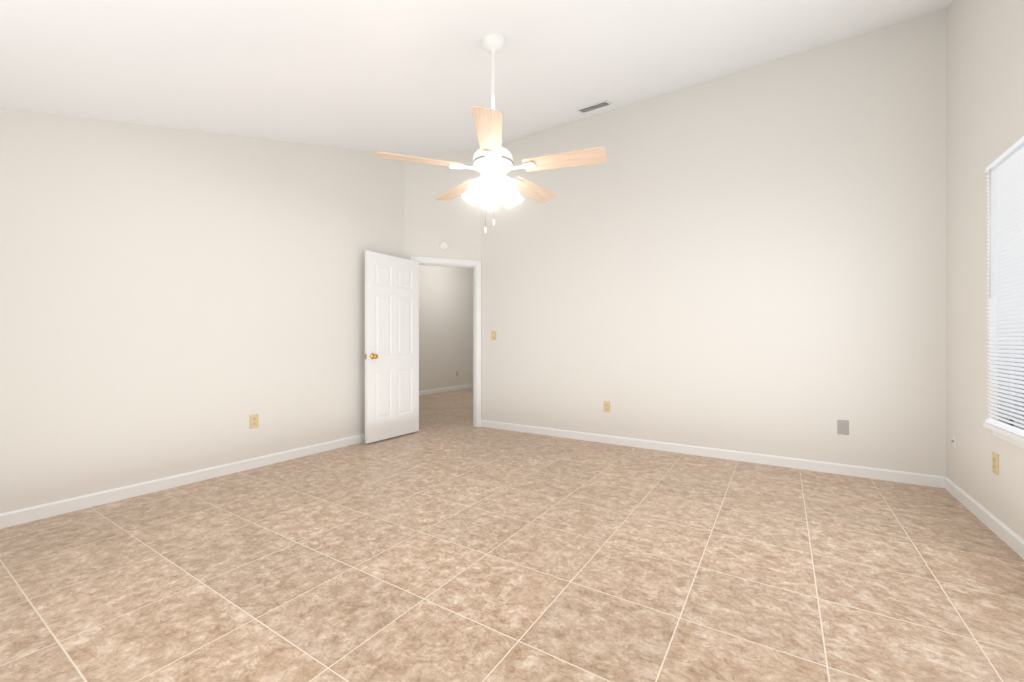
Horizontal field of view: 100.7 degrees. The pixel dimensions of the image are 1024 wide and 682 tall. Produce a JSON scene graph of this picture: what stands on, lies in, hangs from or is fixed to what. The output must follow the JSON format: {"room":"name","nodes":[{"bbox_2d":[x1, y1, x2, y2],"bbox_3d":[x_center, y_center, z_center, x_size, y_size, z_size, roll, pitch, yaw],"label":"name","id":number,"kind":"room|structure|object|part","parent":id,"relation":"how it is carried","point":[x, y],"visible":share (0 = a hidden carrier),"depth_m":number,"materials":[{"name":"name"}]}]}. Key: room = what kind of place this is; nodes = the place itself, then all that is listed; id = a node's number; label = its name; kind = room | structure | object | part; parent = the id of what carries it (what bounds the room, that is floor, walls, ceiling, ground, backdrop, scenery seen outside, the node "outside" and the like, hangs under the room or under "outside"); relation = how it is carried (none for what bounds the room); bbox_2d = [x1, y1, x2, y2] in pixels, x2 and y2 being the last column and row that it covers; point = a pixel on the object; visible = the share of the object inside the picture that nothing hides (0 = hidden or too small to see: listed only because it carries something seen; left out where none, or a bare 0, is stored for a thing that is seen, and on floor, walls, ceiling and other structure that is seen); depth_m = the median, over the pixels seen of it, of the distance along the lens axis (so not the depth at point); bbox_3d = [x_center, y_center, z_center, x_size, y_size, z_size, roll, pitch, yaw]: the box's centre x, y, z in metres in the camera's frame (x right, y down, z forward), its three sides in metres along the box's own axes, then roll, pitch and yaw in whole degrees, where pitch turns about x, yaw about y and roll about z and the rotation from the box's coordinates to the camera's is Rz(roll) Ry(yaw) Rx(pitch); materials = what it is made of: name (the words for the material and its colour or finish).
{"room":"empty bedroom","nodes":[
{"label":"empty bedroom","id":0,"kind":"room"},
{"bbox_2d":[0,108,403,513],"bbox_3d":[-2.394,-0.593,3.451,0.100,3.346,3.950,0,0,32],"label":"wall","id":1,"kind":"structure","parent":0,"point":[174,301],"depth_m":3.15,"materials":[{"name":"paint"}]},
{"bbox_2d":[0,434,364,528],"bbox_3d":[-2.292,1.038,3.490,0.030,0.085,3.866,0,0,32],"label":"baseboard","id":2,"kind":"structure","parent":1,"relation":"attached to","point":[12,518],"depth_m":3.06,"materials":[{"name":"white wood"}]},
{"bbox_2d":[250,414,258,428],"bbox_3d":[-2.211,0.680,3.637,0.009,0.115,0.072,0,0,32],"label":"electrical outlet","id":3,"kind":"object","parent":1,"relation":"attached to","point":[254,421],"visible":1,"depth_m":3.64,"materials":[{"name":"beige plastic"}]},
{"bbox_2d":[404,150,480,260],"bbox_3d":[-0.864,-0.724,5.315,1.158,3.607,0.120,0,0,-21],"label":"wall","id":4,"kind":"structure","parent":0,"point":[431,223],"depth_m":5.24,"materials":[{"name":"paint"}]},
{"bbox_2d":[365,251,418,442],"bbox_3d":[-1.335,0.053,4.791,0.169,2.030,0.766,0,0,32],"label":"door","id":5,"kind":"structure","parent":4,"relation":"in","point":[391,346],"depth_m":4.74,"materials":[{"name":"white wood"}]},
{"bbox_2d":[440,241,448,249],"bbox_3d":[-0.840,-1.190,5.246,0.112,0.112,0.026,0,0,-21],"label":"smoke detector","id":6,"kind":"object","parent":4,"relation":"attached to","point":[444,245],"visible":0.98,"depth_m":5.24,"materials":[{"name":"white plastic"}]},
{"bbox_2d":[410,256,480,426],"bbox_3d":[-0.834,0.022,5.326,0.888,2.115,0.152,0,0,-21],"label":"door frame","id":7,"kind":"structure","parent":4,"relation":"attached to","point":[473,264],"depth_m":5.40,"materials":[{"name":"white wood"}]},
{"bbox_2d":[419,265,472,390],"bbox_3d":[-1.892,-0.470,8.614,0.100,3.100,7.700,0,0,32],"label":"wall","id":8,"kind":"structure","parent":0,"point":[445,323],"depth_m":9.18,"materials":[{"name":"paint"}]},
{"bbox_2d":[419,384,472,395],"bbox_3d":[-1.845,1.038,8.584,0.013,0.085,7.500,0,0,32],"label":"baseboard","id":9,"kind":"structure","parent":8,"relation":"attached to","point":[433,391],"depth_m":9.16,"materials":[{"name":"white wood"}]},
{"bbox_2d":[0,0,952,154],"bbox_3d":[-0.075,-1.866,2.487,5.048,1.492,4.816,0,0,32],"label":"ceiling","id":10,"kind":"structure","parent":0,"point":[405,77],"depth_m":2.67,"materials":[{"name":"paint"}]},
{"bbox_2d":[377,34,606,232],"bbox_3d":[-0.084,-1.247,2.570,1.291,1.192,1.254,0,0,32],"label":"ceiling fan","id":11,"kind":"object","parent":10,"relation":"hanging from","point":[493,164],"visible":1,"depth_m":2.46,"materials":[{"name":"white wood"}]},
{"bbox_3d":[-0.522,-1.033,2.408,0.470,0.036,0.142,0,0,-18],"label":"blade","id":12,"kind":"part","parent":11,"relation":"part of","materials":[{"name":"brown wood"}]},
{"bbox_3d":[-0.367,-1.033,2.889,0.142,0.036,0.470,0,0,-36],"label":"blade","id":13,"kind":"part","parent":11,"relation":"part of","materials":[{"name":"brown wood"}]},
{"bbox_3d":[-0.113,-1.033,2.112,0.142,0.036,0.470,0,0,0],"label":"blade","id":14,"kind":"part","parent":11,"relation":"part of","materials":[{"name":"brown wood"}]},
{"bbox_3d":[0.139,-1.033,2.890,0.142,0.036,0.470,0,0,36],"label":"blade","id":15,"kind":"part","parent":11,"relation":"part of","materials":[{"name":"brown wood"}]},
{"bbox_3d":[0.296,-1.033,2.409,0.470,0.036,0.142,0,0,18],"label":"blade","id":16,"kind":"part","parent":11,"relation":"part of","materials":[{"name":"brown wood"}]},
{"bbox_2d":[576,100,611,112],"bbox_3d":[0.827,-2.366,4.275,0.320,0.015,0.170,0,16,32],"label":"ceiling vent","id":17,"kind":"object","parent":10,"relation":"in","point":[595,106],"visible":0.96,"depth_m":4.25,"materials":[{"name":"white metal"}]},
{"bbox_2d":[0,388,1023,681],"bbox_3d":[0.435,1.130,5.473,7.600,0.100,10.700,0,0,32],"label":"floor","id":18,"kind":"structure","parent":0,"point":[448,542],"depth_m":1.97,"materials":[{"name":"tile"}]},
{"bbox_2d":[481,9,945,476],"bbox_3d":[1.477,-0.716,4.295,4.373,3.592,0.100,0,0,32],"label":"wall","id":19,"kind":"structure","parent":0,"point":[751,260],"depth_m":3.81,"materials":[{"name":"paint"}]},
{"bbox_2d":[491,331,495,339],"bbox_3d":[-0.230,-0.082,5.313,0.072,0.115,0.017,0,0,32],"label":"light switch","id":20,"kind":"object","parent":19,"relation":"attached to","point":[493,335],"visible":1,"depth_m":5.32,"materials":[{"name":"beige plastic"}]},
{"bbox_2d":[604,401,609,411],"bbox_3d":[1.013,0.690,4.526,0.072,0.115,0.009,0,0,32],"label":"electrical outlet","id":21,"kind":"object","parent":19,"relation":"attached to","point":[606,406],"visible":1,"depth_m":4.52,"materials":[{"name":"beige plastic"}]},
{"bbox_2d":[481,420,939,487],"bbox_3d":[1.397,1.038,4.278,4.255,0.085,0.013,0,0,32],"label":"baseboard","id":22,"kind":"structure","parent":19,"relation":"attached to","point":[827,467],"depth_m":3.84,"materials":[{"name":"white wood"}]},
{"bbox_2d":[838,420,848,434],"bbox_3d":[2.695,0.695,3.450,0.072,0.115,0.018,0,0,32],"label":"wall outlet","id":23,"kind":"object","parent":19,"relation":"attached to","point":[843,426],"visible":1,"depth_m":3.45,"materials":[{"name":"grey plastic"}]},
{"bbox_2d":[946,0,1023,539],"bbox_3d":[2.012,-0.716,1.159,0.100,3.592,4.816,0,0,32],"label":"wall","id":24,"kind":"structure","parent":0,"point":[984,83],"depth_m":2.65,"materials":[{"name":"paint"}]},
{"bbox_2d":[951,434,955,448],"bbox_3d":[3.104,0.698,2.983,0.018,0.100,0.045,0,0,32],"label":"jack","id":25,"kind":"object","parent":24,"relation":"attached to","point":[954,441],"visible":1,"depth_m":2.97,"materials":[{"name":"white plastic"}]},
{"bbox_2d":[940,476,1023,558],"bbox_3d":[1.972,1.038,1.202,0.013,0.085,4.586,0,0,32],"label":"baseboard","id":26,"kind":"structure","parent":24,"relation":"attached to","point":[1011,539],"depth_m":2.49,"materials":[{"name":"white wood"}]},
{"bbox_2d":[992,452,998,474],"bbox_3d":[2.745,0.690,2.410,0.009,0.115,0.072,0,0,32],"label":"electrical outlet","id":27,"kind":"object","parent":24,"relation":"attached to","point":[995,463],"visible":1,"depth_m":2.40,"materials":[{"name":"beige plastic"}]},
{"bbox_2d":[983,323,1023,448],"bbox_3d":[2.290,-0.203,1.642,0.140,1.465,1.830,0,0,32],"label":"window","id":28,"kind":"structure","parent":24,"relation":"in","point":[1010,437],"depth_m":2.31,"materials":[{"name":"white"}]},
{"bbox_2d":[984,136,1023,436],"bbox_3d":[2.244,-0.270,1.671,0.048,1.459,1.810,0,0,32],"label":"window blinds","id":29,"kind":"object","parent":28,"relation":"attached to","point":[1005,221],"visible":0.96,"depth_m":2.23,"materials":[{"name":"white plastic"}]}
]}

